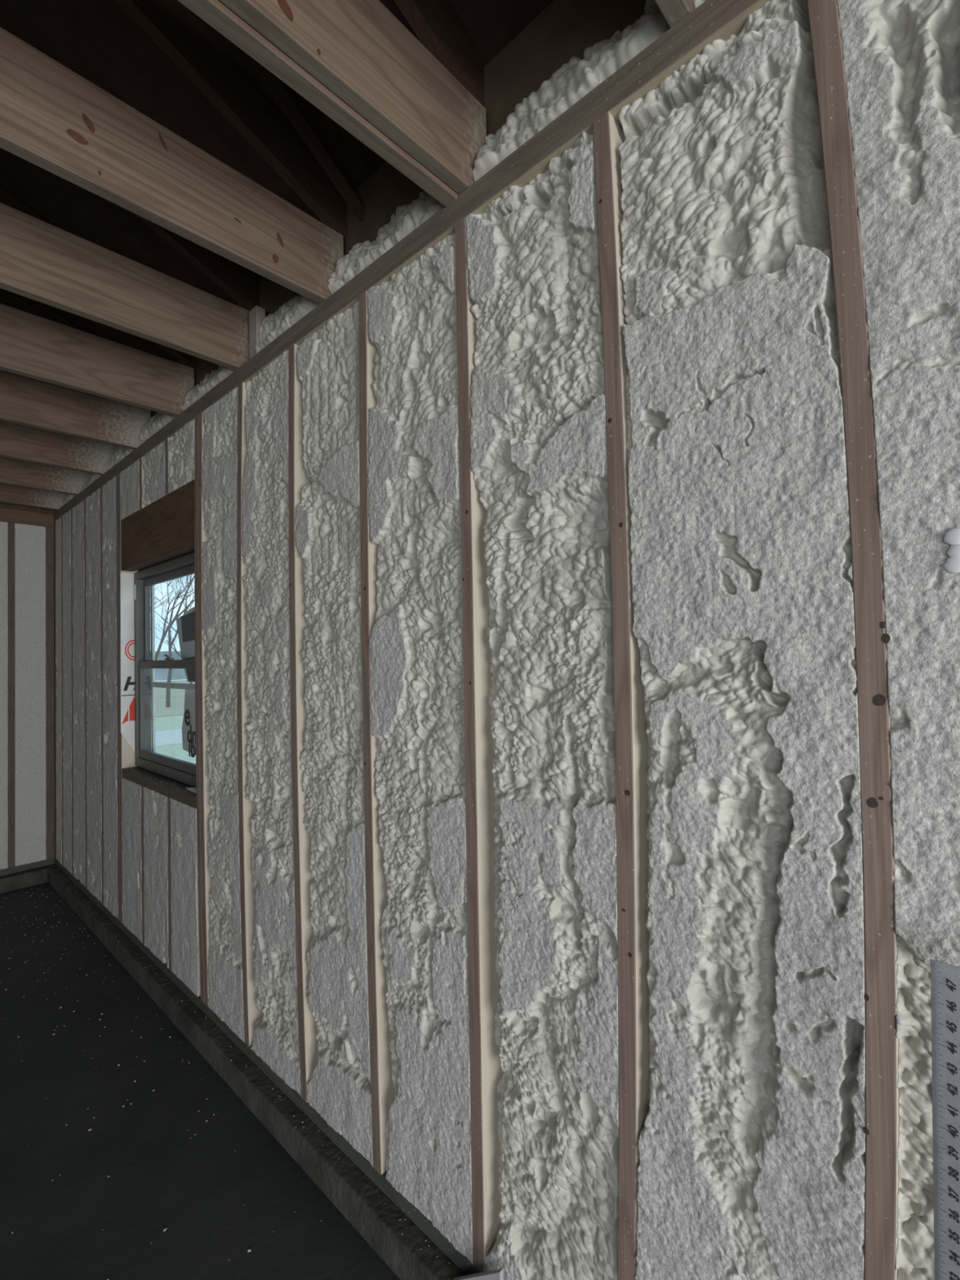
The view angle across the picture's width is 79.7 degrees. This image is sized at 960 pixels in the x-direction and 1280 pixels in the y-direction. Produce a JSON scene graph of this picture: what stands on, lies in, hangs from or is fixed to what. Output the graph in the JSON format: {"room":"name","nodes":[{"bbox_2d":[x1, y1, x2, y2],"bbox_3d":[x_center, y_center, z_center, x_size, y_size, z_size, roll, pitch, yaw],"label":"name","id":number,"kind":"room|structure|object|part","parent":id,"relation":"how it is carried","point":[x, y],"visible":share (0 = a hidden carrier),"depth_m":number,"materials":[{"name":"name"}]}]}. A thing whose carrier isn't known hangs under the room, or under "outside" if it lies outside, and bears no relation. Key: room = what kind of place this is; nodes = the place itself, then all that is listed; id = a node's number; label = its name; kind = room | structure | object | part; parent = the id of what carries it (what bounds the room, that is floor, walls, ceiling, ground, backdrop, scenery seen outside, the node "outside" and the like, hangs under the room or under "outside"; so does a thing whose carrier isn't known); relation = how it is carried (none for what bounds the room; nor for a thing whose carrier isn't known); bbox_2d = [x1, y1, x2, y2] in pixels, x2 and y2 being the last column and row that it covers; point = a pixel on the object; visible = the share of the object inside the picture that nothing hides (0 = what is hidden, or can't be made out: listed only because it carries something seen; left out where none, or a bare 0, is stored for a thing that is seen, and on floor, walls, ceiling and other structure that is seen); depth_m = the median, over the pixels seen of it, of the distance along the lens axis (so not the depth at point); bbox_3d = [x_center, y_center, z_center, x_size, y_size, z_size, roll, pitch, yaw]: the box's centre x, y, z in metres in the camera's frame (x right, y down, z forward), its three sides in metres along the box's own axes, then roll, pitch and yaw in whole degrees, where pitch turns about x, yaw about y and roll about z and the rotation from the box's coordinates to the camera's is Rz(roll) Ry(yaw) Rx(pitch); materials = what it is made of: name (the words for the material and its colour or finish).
{"room":"unfinished garage","nodes":[
{"label":"unfinished garage","id":0,"kind":"room"},
{"bbox_2d":[0,502,57,679],"bbox_3d":[-4.728,0.158,2.886,0.014,3.042,4.390,-2,-2,43],"label":"wall","id":1,"kind":"structure","parent":0,"point":[6,505],"depth_m":4.40,"materials":[{"name":"wood"}]},
{"bbox_2d":[0,520,8,870],"bbox_3d":[-3.564,0.390,4.051,0.092,2.495,0.367,-2,-2,43],"label":"foam","id":2,"kind":"object","parent":1,"relation":"attached to","point":[3,525],"visible":1,"depth_m":4.14,"materials":[{"name":"plastic"}]},
{"bbox_2d":[0,866,48,893],"bbox_3d":[-4.691,1.726,2.743,0.195,0.101,4.243,-2,-2,43],"label":"trim","id":3,"kind":"structure","parent":1,"relation":"attached to","point":[29,877],"depth_m":4.14,"materials":[{"name":"wood"}]},
{"bbox_2d":[0,857,54,875],"bbox_3d":[-4.690,1.652,2.779,0.089,0.044,4.297,-2,-2,43],"label":"plate","id":4,"kind":"object","parent":3,"relation":"on","point":[50,861],"visible":0.8,"depth_m":4.21,"materials":[{"name":"brown wood"}]},
{"bbox_2d":[8,522,14,867],"bbox_3d":[-3.428,0.391,4.202,0.089,2.495,0.038,-2,-2,43],"label":"stud","id":5,"kind":"object","parent":4,"relation":"on","point":[11,525],"visible":0.8,"depth_m":4.17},
{"bbox_2d":[45,526,54,859],"bbox_3d":[-3.273,0.392,4.370,0.089,2.495,0.050,-2,-2,43],"label":"stud","id":6,"kind":"object","parent":4,"relation":"on","point":[50,681],"visible":0.8,"depth_m":4.34,"materials":[{"name":"wood"}]},
{"bbox_2d":[0,507,53,527],"bbox_3d":[-4.742,-0.915,2.843,0.089,0.100,4.299,-2,-2,43],"label":"plate","id":7,"kind":"object","parent":1,"relation":"attached to","point":[9,515],"visible":0.8,"depth_m":4.27,"materials":[{"name":"wood"}]},
{"bbox_2d":[14,523,46,866],"bbox_3d":[-3.351,0.391,4.282,0.092,2.495,0.184,-2,-2,43],"label":"foam","id":8,"kind":"object","parent":1,"relation":"attached to","point":[30,689],"visible":0.99,"depth_m":4.25,"materials":[{"name":"plastic"}]},
{"bbox_2d":[0,881,399,1279],"bbox_3d":[-1.273,1.680,-0.368,9.475,0.100,4.520,-2,-2,43],"label":"floor","id":9,"kind":"structure","parent":0,"point":[197,1188],"depth_m":1.90,"materials":[{"name":"concrete"}]},
{"bbox_2d":[0,768,449,1279],"bbox_3d":[-2.099,1.191,1.704,5.035,1.012,2.590,-2,-2,43],"label":"crumbs","id":10,"kind":"object","parent":9,"relation":"on","point":[164,1229],"visible":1,"depth_m":2.47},
{"bbox_2d":[930,959,959,1279],"bbox_3d":[0.578,1.012,0.707,0.587,1.237,0.014,-1,-1,43],"label":"ruler","id":11,"kind":"object","parent":9,"relation":"on","point":[944,977],"visible":1,"depth_m":0.71,"materials":[{"name":"metal"}]},
{"bbox_2d":[0,0,553,362],"bbox_3d":[-1.540,-1.823,-0.522,9.635,1.620,5.900,-2,-2,43],"label":"ceiling","id":12,"kind":"structure","parent":0,"point":[99,41],"depth_m":1.80,"materials":[{"name":"wood"}]},
{"bbox_2d":[0,185,197,370],"bbox_3d":[-2.142,-1.856,1.976,0.038,1.347,2.850,-2,-2,43],"label":"rafter","id":13,"kind":"object","parent":12,"relation":"attached to","point":[6,197],"visible":0.02,"depth_m":2.31,"materials":[{"name":"brown wood"}]},
{"bbox_2d":[133,213,262,311],"bbox_3d":[-1.680,-1.876,1.548,0.038,1.347,2.850,-2,-2,43],"label":"rafter","id":14,"kind":"object","parent":12,"relation":"attached to","point":[240,282],"visible":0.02,"depth_m":2.23,"materials":[{"name":"brown wood"}]},
{"bbox_2d":[115,0,347,239],"bbox_3d":[-1.225,-1.896,1.128,0.038,1.347,2.850,-2,-2,43],"label":"rafter","id":15,"kind":"object","parent":12,"relation":"attached to","point":[170,24],"visible":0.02,"depth_m":1.66,"materials":[{"name":"brown wood"}]},
{"bbox_2d":[239,48,365,221],"bbox_3d":[-0.686,-1.680,1.547,0.038,0.651,0.921,-2,-2,43],"label":"brace","id":16,"kind":"object","parent":12,"relation":"attached to","point":[268,79],"visible":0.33,"depth_m":1.72,"materials":[{"name":"brown wood"}]},
{"bbox_2d":[394,0,486,106],"bbox_3d":[-0.770,-1.915,0.707,0.038,1.347,2.850,-2,-2,43],"label":"rafter","id":17,"kind":"object","parent":12,"relation":"attached to","point":[437,24],"visible":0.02,"depth_m":1.41,"materials":[{"name":"brown wood"}]},
{"bbox_2d":[137,0,645,571],"bbox_3d":[0.191,0.019,1.336,9.335,3.042,0.014,-2,-2,43],"label":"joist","id":18,"kind":"structure","parent":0,"point":[564,29],"depth_m":1.43,"materials":[{"name":"wood"}]},
{"bbox_2d":[55,516,62,864],"bbox_3d":[-3.100,0.365,4.304,0.176,2.548,0.092,-2,-2,43],"label":"bay","id":19,"kind":"object","parent":18,"relation":"attached to","point":[58,522],"visible":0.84,"depth_m":4.27,"materials":[{"name":"plastic"}]},
{"bbox_2d":[121,777,142,942],"bbox_3d":[-1.865,1.178,3.156,0.330,0.815,0.093,-2,-2,43],"label":"bay","id":20,"kind":"object","parent":18,"relation":"attached to","point":[131,876],"visible":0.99,"depth_m":3.12,"materials":[{"name":"plastic"}]},
{"bbox_2d":[142,786,168,968],"bbox_3d":[-1.591,1.166,2.902,0.341,0.815,0.093,-2,-2,43],"label":"bay","id":21,"kind":"object","parent":18,"relation":"attached to","point":[155,803],"visible":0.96,"depth_m":2.87,"materials":[{"name":"plastic"}]},
{"bbox_2d":[120,480,196,786],"bbox_3d":[-1.594,0.001,2.964,1.058,1.403,0.156,-2,-2,43],"label":"window","id":22,"kind":"structure","parent":18,"relation":"in","point":[146,757],"depth_m":3.07,"materials":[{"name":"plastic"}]},
{"bbox_2d":[120,573,134,751],"bbox_3d":[-1.999,0.131,3.296,0.002,1.025,0.106,-2,-2,43],"label":"housewrap","id":23,"kind":"object","parent":22,"relation":"attached to","point":[126,580],"visible":0.98,"depth_m":3.28,"materials":[{"name":"white"}]},
{"bbox_2d":[119,458,139,519],"bbox_3d":[-1.906,-0.825,3.205,0.330,0.273,0.092,-2,-2,43],"label":"bay","id":24,"kind":"object","parent":22,"relation":"on","point":[129,482],"visible":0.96,"depth_m":3.17,"materials":[{"name":"plastic"}]},
{"bbox_2d":[139,457,146,509],"bbox_3d":[-1.769,-0.831,3.083,0.038,0.273,0.089,-2,-2,43],"label":"stud","id":25,"kind":"object","parent":22,"relation":"on","point":[142,476],"visible":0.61,"depth_m":3.04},
{"bbox_2d":[142,440,165,506],"bbox_3d":[-1.631,-0.837,2.953,0.341,0.273,0.090,-2,-2,43],"label":"bay","id":26,"kind":"object","parent":22,"relation":"on","point":[153,487],"visible":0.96,"depth_m":2.91,"materials":[{"name":"plastic"}]},
{"bbox_3d":[-1.638,-0.555,2.943,1.058,0.290,0.060,-2,-2,43],"label":"window header","id":27,"kind":"part","parent":22,"relation":"part of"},
{"bbox_2d":[164,437,169,495],"bbox_3d":[-1.491,-0.843,2.825,0.038,0.273,0.089,-2,-2,43],"label":"stud","id":28,"kind":"object","parent":22,"relation":"on","point":[167,439],"visible":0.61,"depth_m":2.79,"materials":[{"name":"wood"}]},
{"bbox_3d":[-1.581,0.379,2.961,0.980,0.548,0.024,-2,-2,43],"label":"sash","id":29,"kind":"part","parent":22,"relation":"part of","materials":[{"name":"glass"}]},
{"bbox_3d":[-1.573,-0.109,2.992,0.980,0.508,0.023,-2,-2,43],"label":"sash","id":30,"kind":"part","parent":22,"relation":"part of","materials":[{"name":"glass"}]},
{"bbox_3d":[-1.543,0.150,3.013,1.000,1.054,0.014,-2,-2,43],"label":"storm sash","id":31,"kind":"part","parent":22,"relation":"part of","materials":[{"name":"glass"}]},
{"bbox_2d":[167,418,195,493],"bbox_3d":[-1.366,-0.848,2.707,0.306,0.273,0.090,-2,-2,43],"label":"bay","id":32,"kind":"object","parent":22,"relation":"on","point":[180,446],"visible":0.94,"depth_m":2.67,"materials":[{"name":"plastic"}]},
{"bbox_2d":[175,606,195,757],"bbox_3d":[-1.548,0.220,3.062,0.364,0.796,0.003,-2,-2,43],"label":"flap","id":33,"kind":"object","parent":22,"relation":"hanging from","point":[185,624],"visible":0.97,"depth_m":3.06,"materials":[{"name":"grey"}]},
{"bbox_2d":[169,797,200,996],"bbox_3d":[-1.325,1.155,2.657,0.306,0.815,0.092,-2,-2,43],"label":"bay","id":34,"kind":"object","parent":18,"relation":"attached to","point":[185,953],"visible":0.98,"depth_m":2.62,"materials":[{"name":"plastic"}]},
{"bbox_2d":[45,863,466,1279],"bbox_3d":[0.171,1.590,1.256,9.355,0.101,0.176,-2,-2,43],"label":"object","id":35,"kind":"structure","parent":18,"relation":"attached to","point":[352,1192],"depth_m":1.90,"materials":[{"name":"wood"}]},
{"bbox_2d":[54,858,480,1275],"bbox_3d":[0.217,1.516,1.228,9.225,0.040,0.091,-2,-2,43],"label":"plate","id":36,"kind":"object","parent":35,"relation":"on","point":[412,1212],"visible":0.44,"depth_m":1.84,"materials":[{"name":"brown wood"}]},
{"bbox_2d":[54,520,57,858],"bbox_3d":[-3.178,0.368,4.379,0.038,2.548,0.089,-2,-2,43],"label":"stud","id":37,"kind":"object","parent":36,"relation":"on","point":[55,855],"visible":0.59,"depth_m":4.34,"materials":[{"name":"wood"}]},
{"bbox_2d":[61,515,64,865],"bbox_3d":[-3.019,0.361,4.233,0.038,2.548,0.089,-2,-2,43],"label":"stud","id":38,"kind":"object","parent":36,"relation":"on","point":[62,667],"visible":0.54,"depth_m":4.20,"materials":[{"name":"wood"}]},
{"bbox_2d":[62,509,71,874],"bbox_3d":[-2.916,0.357,4.133,0.250,2.548,0.092,-2,-2,43],"label":"bay","id":39,"kind":"object","parent":36,"relation":"on","point":[66,517],"visible":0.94,"depth_m":4.10,"materials":[{"name":"plastic"}]},
{"bbox_2d":[71,508,74,875],"bbox_3d":[-2.808,0.352,4.037,0.038,2.548,0.089,-2,-2,43],"label":"stud","id":40,"kind":"object","parent":36,"relation":"on","point":[72,531],"visible":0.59,"depth_m":4.00,"materials":[{"name":"wood"}]},
{"bbox_2d":[71,500,85,887],"bbox_3d":[-2.683,0.347,3.918,0.308,2.548,0.092,-2,-2,43],"label":"bay","id":41,"kind":"object","parent":36,"relation":"on","point":[77,518],"visible":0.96,"depth_m":3.88,"materials":[{"name":"plastic"}]},
{"bbox_2d":[84,498,87,888],"bbox_3d":[-2.554,0.341,3.803,0.038,2.548,0.089,-2,-2,43],"label":"stud","id":42,"kind":"object","parent":36,"relation":"on","point":[85,532],"visible":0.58,"depth_m":3.77,"materials":[{"name":"wood"}]},
{"bbox_2d":[84,488,102,902],"bbox_3d":[-2.418,0.335,3.673,0.338,2.548,0.093,-2,-2,43],"label":"bay","id":43,"kind":"object","parent":36,"relation":"on","point":[93,608],"visible":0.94,"depth_m":3.63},
{"bbox_2d":[100,486,104,905],"bbox_3d":[-2.279,0.329,3.547,0.038,2.548,0.089,-2,-2,43],"label":"stud","id":44,"kind":"object","parent":36,"relation":"on","point":[101,508],"visible":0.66,"depth_m":3.51,"materials":[{"name":"wood"}]},
{"bbox_2d":[102,475,118,919],"bbox_3d":[-2.164,0.324,3.437,0.280,2.548,0.093,-2,-2,43],"label":"bay","id":45,"kind":"object","parent":36,"relation":"on","point":[109,734],"visible":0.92,"depth_m":3.40,"materials":[{"name":"plastic"}]},
{"bbox_2d":[115,474,119,920],"bbox_3d":[-2.045,0.319,3.331,0.038,2.548,0.089,-2,-2,43],"label":"stud","id":46,"kind":"object","parent":36,"relation":"on","point":[117,476],"visible":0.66,"depth_m":3.30,"materials":[{"name":"wood"}]},
{"bbox_2d":[118,472,137,923],"bbox_3d":[-2.016,0.318,3.304,0.038,2.548,0.089,-2,-2,43],"label":"stud","id":47,"kind":"object","parent":36,"relation":"on","point":[126,754],"visible":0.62,"depth_m":3.27,"materials":[{"name":"wood"}]},
{"bbox_2d":[141,785,144,944],"bbox_3d":[-1.728,1.172,3.033,0.038,0.815,0.089,-2,-2,43],"label":"stud","id":48,"kind":"object","parent":36,"relation":"on","point":[142,788],"visible":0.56,"depth_m":3.00,"materials":[{"name":"wood"}]},
{"bbox_2d":[167,796,172,971],"bbox_3d":[-1.450,1.160,2.776,0.038,0.815,0.089,-2,-2,43],"label":"stud","id":49,"kind":"object","parent":36,"relation":"on","point":[170,956],"visible":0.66,"depth_m":2.74,"materials":[{"name":"wood"}]},
{"bbox_2d":[121,766,196,808],"bbox_3d":[-1.604,0.734,2.920,1.058,0.050,0.087,-2,-2,43],"label":"plate","id":50,"kind":"object","parent":49,"relation":"on","point":[162,784],"visible":0.69,"depth_m":2.87,"materials":[{"name":"brown wood"}]},
{"bbox_2d":[186,786,196,793],"bbox_3d":[-1.312,0.687,2.645,0.160,0.018,0.020,-2,-2,43],"label":"scrap","id":51,"kind":"object","parent":50,"relation":"on","point":[193,789],"visible":0.59,"depth_m":2.64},
{"bbox_2d":[194,414,204,1003],"bbox_3d":[-1.202,0.283,2.551,0.072,2.548,0.089,-2,-2,43],"label":"stud","id":52,"kind":"object","parent":36,"relation":"on","point":[196,470],"visible":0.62,"depth_m":2.53,"materials":[{"name":"wood"}]},
{"bbox_2d":[198,412,212,1006],"bbox_3d":[-1.173,0.281,2.524,0.072,2.548,0.089,-2,-2,43],"label":"stud","id":53,"kind":"object","parent":36,"relation":"on","point":[204,742],"visible":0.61,"depth_m":2.50,"materials":[{"name":"wood"}]},
{"bbox_2d":[201,387,244,1042],"bbox_3d":[-1.036,0.276,2.394,0.373,2.548,0.092,-2,-2,43],"label":"bay","id":54,"kind":"object","parent":36,"relation":"on","point":[220,442],"visible":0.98,"depth_m":2.36,"materials":[{"name":"plastic"}]},
{"bbox_2d":[236,382,262,1046],"bbox_3d":[-0.897,0.270,2.269,0.074,2.548,0.090,-2,-2,43],"label":"stud","id":55,"kind":"object","parent":36,"relation":"on","point":[251,1015],"visible":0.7,"depth_m":2.24,"materials":[{"name":"wood"}]},
{"bbox_2d":[241,349,301,1096],"bbox_3d":[-0.748,0.263,2.127,0.410,2.548,0.092,-2,-2,43],"label":"bay","id":56,"kind":"object","parent":36,"relation":"on","point":[265,490],"visible":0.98,"depth_m":2.09,"materials":[{"name":"plastic"}]},
{"bbox_2d":[288,343,318,1102],"bbox_3d":[-0.595,0.257,1.989,0.075,2.548,0.090,-2,-2,43],"label":"stud","id":57,"kind":"object","parent":36,"relation":"on","point":[298,478],"visible":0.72,"depth_m":1.97,"materials":[{"name":"wood"}]},
{"bbox_2d":[294,300,373,1166],"bbox_3d":[-0.451,0.250,1.853,0.396,2.548,0.092,-2,-2,43],"label":"bay","id":58,"kind":"object","parent":36,"relation":"on","point":[327,517],"visible":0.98,"depth_m":1.82,"materials":[{"name":"plastic"}]},
{"bbox_2d":[359,290,395,1174],"bbox_3d":[-0.297,0.244,1.713,0.055,2.548,0.090,-2,-2,43],"label":"stud","id":59,"kind":"object","parent":36,"relation":"on","point":[383,1091],"visible":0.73,"depth_m":1.68,"materials":[{"name":"wood"}]},
{"bbox_2d":[367,234,473,1263],"bbox_3d":[-0.150,0.237,1.574,0.383,2.548,0.092,-2,-2,43],"label":"bay","id":60,"kind":"object","parent":36,"relation":"on","point":[415,642],"visible":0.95,"depth_m":1.54,"materials":[{"name":"plastic"}]},
{"bbox_2d":[454,217,501,1272],"bbox_3d":[0.003,0.231,1.435,0.045,2.548,0.090,-2,-2,43],"label":"stud","id":61,"kind":"object","parent":36,"relation":"on","point":[483,980],"visible":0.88,"depth_m":1.40,"materials":[{"name":"wood"}]},
{"bbox_2d":[592,111,650,1279],"bbox_3d":[0.297,0.218,1.164,0.074,2.548,0.090,-2,-2,43],"label":"stud","id":62,"kind":"object","parent":36,"relation":"on","point":[631,740],"visible":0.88,"depth_m":1.12,"materials":[{"name":"wood"}]},
{"bbox_2d":[618,0,865,1279],"bbox_3d":[0.445,0.211,1.024,0.406,2.548,0.093,-2,-2,43],"label":"bay","id":63,"kind":"object","parent":36,"relation":"on","point":[752,1138],"visible":0.98,"depth_m":0.97,"materials":[{"name":"plastic"}]},
{"bbox_2d":[806,0,898,1279],"bbox_3d":[0.592,0.205,0.890,0.094,2.548,0.090,-2,-2,43],"label":"stud","id":64,"kind":"object","parent":36,"relation":"on","point":[882,1091],"visible":0.94,"depth_m":0.85,"materials":[{"name":"wood"}]},
{"bbox_2d":[836,0,959,1279],"bbox_3d":[0.731,0.199,0.758,0.401,2.548,0.092,-2,-2,43],"label":"bay","id":65,"kind":"object","parent":36,"relation":"on","point":[901,58],"visible":0.91,"depth_m":0.82,"materials":[{"name":"plastic"}]},
{"bbox_2d":[942,556,959,573],"bbox_3d":[0.643,-0.103,0.781,0.026,0.024,0.003,-2,-2,43],"label":"foam dab","id":66,"kind":"object","parent":65,"relation":"attached to","point":[952,564],"visible":1,"depth_m":0.78,"materials":[{"name":"grey"}]},
{"bbox_2d":[942,527,959,545],"bbox_3d":[0.644,-0.140,0.780,0.026,0.024,0.003,-2,-2,43],"label":"foam dab","id":67,"kind":"object","parent":65,"relation":"attached to","point":[952,536],"visible":1,"depth_m":0.78,"materials":[{"name":"grey"}]},
{"bbox_2d":[946,543,959,557],"bbox_3d":[0.645,-0.120,0.779,0.023,0.021,0.003,-2,-2,43],"label":"foam dab","id":68,"kind":"object","parent":65,"relation":"attached to","point":[953,550],"visible":1,"depth_m":0.78,"materials":[{"name":"grey"}]},
{"bbox_2d":[453,1268,503,1279],"bbox_3d":[-0.008,1.479,1.340,0.159,0.132,0.012,-2,-2,43],"label":"board offcut","id":69,"kind":"object","parent":35,"relation":"on","point":[496,1274],"visible":1,"depth_m":1.31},
{"bbox_2d":[465,131,618,1279],"bbox_3d":[0.154,0.224,1.293,0.384,2.548,0.092,-2,-2,43],"label":"bay","id":70,"kind":"object","parent":18,"relation":"attached to","point":[539,448],"visible":0.98,"depth_m":1.25,"materials":[{"name":"plastic"}]},
{"bbox_2d":[54,0,769,520],"bbox_3d":[0.165,-1.104,1.294,9.225,0.034,0.088,-2,-2,43],"label":"plate","id":71,"kind":"object","parent":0,"point":[708,7],"visible":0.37,"depth_m":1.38,"materials":[{"name":"wood"}]},
{"bbox_2d":[0,483,66,510],"bbox_3d":[-4.613,-1.112,2.784,0.038,0.246,4.365,-2,-2,43],"label":"joist","id":72,"kind":"object","parent":71,"relation":"on","point":[9,494],"visible":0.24,"depth_m":4.20,"materials":[{"name":"brown wood"}]},
{"bbox_2d":[0,456,89,495],"bbox_3d":[-4.202,-1.130,2.404,0.038,0.246,4.365,-2,-2,43],"label":"joist","id":73,"kind":"object","parent":71,"relation":"on","point":[14,472],"visible":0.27,"depth_m":3.79,"materials":[{"name":"brown wood"}]},
{"bbox_2d":[0,419,116,475],"bbox_3d":[-3.755,-1.149,1.990,0.038,0.246,4.365,-2,-2,43],"label":"joist","id":74,"kind":"object","parent":71,"relation":"on","point":[17,442],"visible":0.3,"depth_m":3.34,"materials":[{"name":"brown wood"}]},
{"bbox_2d":[58,472,90,506],"bbox_3d":[-2.840,-1.198,4.293,0.519,0.420,0.392,-2,-2,43],"label":"foam","id":75,"kind":"object","parent":71,"relation":"on","point":[68,496],"visible":0.09,"depth_m":4.19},
{"bbox_2d":[0,369,151,449],"bbox_3d":[-3.304,-1.169,1.573,0.038,0.246,4.365,-2,-2,43],"label":"joist","id":76,"kind":"object","parent":71,"relation":"on","point":[26,401],"visible":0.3,"depth_m":2.89,"materials":[{"name":"brown wood"}]},
{"bbox_2d":[80,473,101,491],"bbox_3d":[-2.412,-1.214,3.894,0.570,0.416,0.396,-2,-2,43],"label":"foam","id":77,"kind":"object","parent":71,"relation":"on","point":[91,477],"visible":0.12,"depth_m":3.82,"materials":[{"name":"plastic"}]},
{"bbox_2d":[0,303,194,417],"bbox_3d":[-2.864,-1.188,1.165,0.038,0.246,4.365,-2,-2,43],"label":"joist","id":78,"kind":"object","parent":71,"relation":"on","point":[33,346],"visible":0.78,"depth_m":2.44,"materials":[{"name":"brown wood"}]},
{"bbox_2d":[104,445,133,471],"bbox_3d":[-1.962,-1.234,3.479,0.575,0.418,0.394,-2,-2,43],"label":"foam","id":79,"kind":"object","parent":71,"relation":"on","point":[119,453],"visible":0.09,"depth_m":3.39,"materials":[{"name":"plastic"}]},
{"bbox_2d":[0,202,249,370],"bbox_3d":[-2.401,-1.208,0.738,0.038,0.246,4.365,-2,-2,43],"label":"joist","id":80,"kind":"object","parent":71,"relation":"on","point":[41,261],"visible":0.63,"depth_m":1.96,"materials":[{"name":"brown wood"}]},
{"bbox_2d":[138,412,175,444],"bbox_3d":[-1.516,-1.255,3.066,0.560,0.420,0.396,-2,-2,43],"label":"foam","id":81,"kind":"object","parent":71,"relation":"on","point":[157,421],"visible":0.18,"depth_m":2.99,"materials":[{"name":"plastic"}]},
{"bbox_2d":[0,26,343,303],"bbox_3d":[-1.946,-1.227,0.316,0.038,0.246,4.365,-2,-2,43],"label":"joist","id":82,"kind":"object","parent":71,"relation":"on","point":[53,118],"visible":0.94,"depth_m":1.48,"materials":[{"name":"brown wood"}]},
{"bbox_2d":[180,364,234,411],"bbox_3d":[-1.065,-1.272,2.648,0.590,0.415,0.396,-2,-2,43],"label":"foam","id":83,"kind":"object","parent":71,"relation":"on","point":[210,381],"visible":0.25,"depth_m":2.54,"materials":[{"name":"plastic"}]},
{"bbox_2d":[248,305,265,358],"bbox_3d":[-0.875,-1.188,2.263,0.060,0.220,0.038,-2,-2,43],"label":"board","id":84,"kind":"object","parent":71,"relation":"on","point":[257,313],"visible":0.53,"depth_m":2.25,"materials":[{"name":"brown wood"}]},
{"bbox_2d":[254,294,319,355],"bbox_3d":[-0.572,-1.296,2.192,0.485,0.420,0.396,-2,-2,43],"label":"foam","id":85,"kind":"object","parent":71,"relation":"on","point":[273,325],"visible":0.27,"depth_m":2.09,"materials":[{"name":"plastic"}]},
{"bbox_2d":[177,0,458,207],"bbox_3d":[-1.506,-1.234,-0.091,0.040,0.246,4.365,-2,-2,43],"label":"joist","id":86,"kind":"object","parent":71,"relation":"on","point":[218,15],"visible":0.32,"depth_m":1.16,"materials":[{"name":"brown wood"}]},
{"bbox_2d":[219,0,486,194],"bbox_3d":[-1.477,-1.247,-0.118,0.036,0.246,4.365,-2,-2,43],"label":"joist","id":87,"kind":"object","parent":71,"relation":"on","point":[358,50],"visible":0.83,"depth_m":1.23,"materials":[{"name":"brown wood"}]},
{"bbox_2d":[327,191,444,294],"bbox_3d":[-0.158,-1.314,1.812,0.559,0.422,0.392,-2,-2,43],"label":"foam","id":88,"kind":"object","parent":71,"relation":"on","point":[407,218],"visible":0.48,"depth_m":1.71,"materials":[{"name":"plastic"}]},
{"bbox_2d":[471,0,670,182],"bbox_3d":[0.292,-1.331,1.392,0.514,0.415,0.396,-2,-2,43],"label":"foam","id":89,"kind":"object","parent":71,"relation":"on","point":[577,77],"visible":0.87,"depth_m":1.26,"materials":[{"name":"plastic"}]},
{"bbox_2d":[654,0,694,28],"bbox_3d":[-1.071,-1.265,-0.493,0.038,0.246,4.365,-2,-2,43],"label":"joist","id":90,"kind":"object","parent":71,"relation":"on","point":[673,11],"visible":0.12,"depth_m":1.04,"materials":[{"name":"brown wood"}]},
{"bbox_2d":[693,0,706,8],"bbox_3d":[0.718,-1.347,0.998,0.567,0.410,0.396,-2,-2,43],"label":"foam","id":91,"kind":"object","parent":71,"relation":"on","point":[696,2],"visible":0.07,"depth_m":1.05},
{"label":"outside","id":92,"kind":"structure","parent":0,"visible":0},
{"bbox_2d":[155,715,195,764],"bbox_3d":[16.829,2.863,47.513,80.000,0.120,89.400,-2,-2,43],"label":"ground","id":93,"kind":"structure","parent":92,"point":[169,722],"depth_m":13.33,"materials":[{"name":"snow"}]},
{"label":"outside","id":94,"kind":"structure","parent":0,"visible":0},
{"bbox_2d":[150,651,186,680],"bbox_3d":[-14.745,2.716,76.742,2.000,2.900,89.400,-2,-2,43],"label":"treeline","id":95,"kind":"object","parent":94,"point":[161,674],"visible":0.02,"depth_m":57.48,"materials":[{"name":"white"}]},
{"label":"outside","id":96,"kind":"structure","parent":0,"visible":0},
{"bbox_2d":[155,728,182,746],"bbox_3d":[9.556,2.606,33.773,3.000,0.010,59.450,-2,-2,43],"label":"driveway","id":97,"kind":"structure","parent":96,"point":[169,737],"depth_m":14.64,"materials":[{"name":"snow"}]},
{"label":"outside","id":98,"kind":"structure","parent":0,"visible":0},
{"bbox_2d":[155,680,195,717],"bbox_3d":[0.727,3.453,61.019,38.000,0.020,87.450,-2,-2,43],"label":"field","id":99,"kind":"structure","parent":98,"point":[177,695],"depth_m":27.42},
{"bbox_2d":[150,582,192,684],"bbox_3d":[-19.925,-0.907,37.994,5.524,8.446,3.484,0,-2,-27],"label":"bare tree","id":100,"kind":"object","parent":99,"relation":"on","point":[162,617],"visible":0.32,"depth_m":37.70,"materials":[{"name":"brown plant"}]},
{"bbox_2d":[150,575,194,660],"bbox_3d":[-16.078,-1.063,31.088,6.553,8.262,4.852,-2,-2,22],"label":"bare tree","id":101,"kind":"object","parent":99,"relation":"on","point":[164,633],"visible":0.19,"depth_m":30.94,"materials":[{"name":"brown plant"}]},
{"bbox_2d":[165,574,194,707],"bbox_3d":[-12.307,-1.315,25.548,2.845,8.342,5.438,-1,-1,-12],"label":"bare tree","id":102,"kind":"object","parent":99,"relation":"on","point":[171,642],"visible":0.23,"depth_m":24.62,"materials":[{"name":"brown plant"}]}
]}

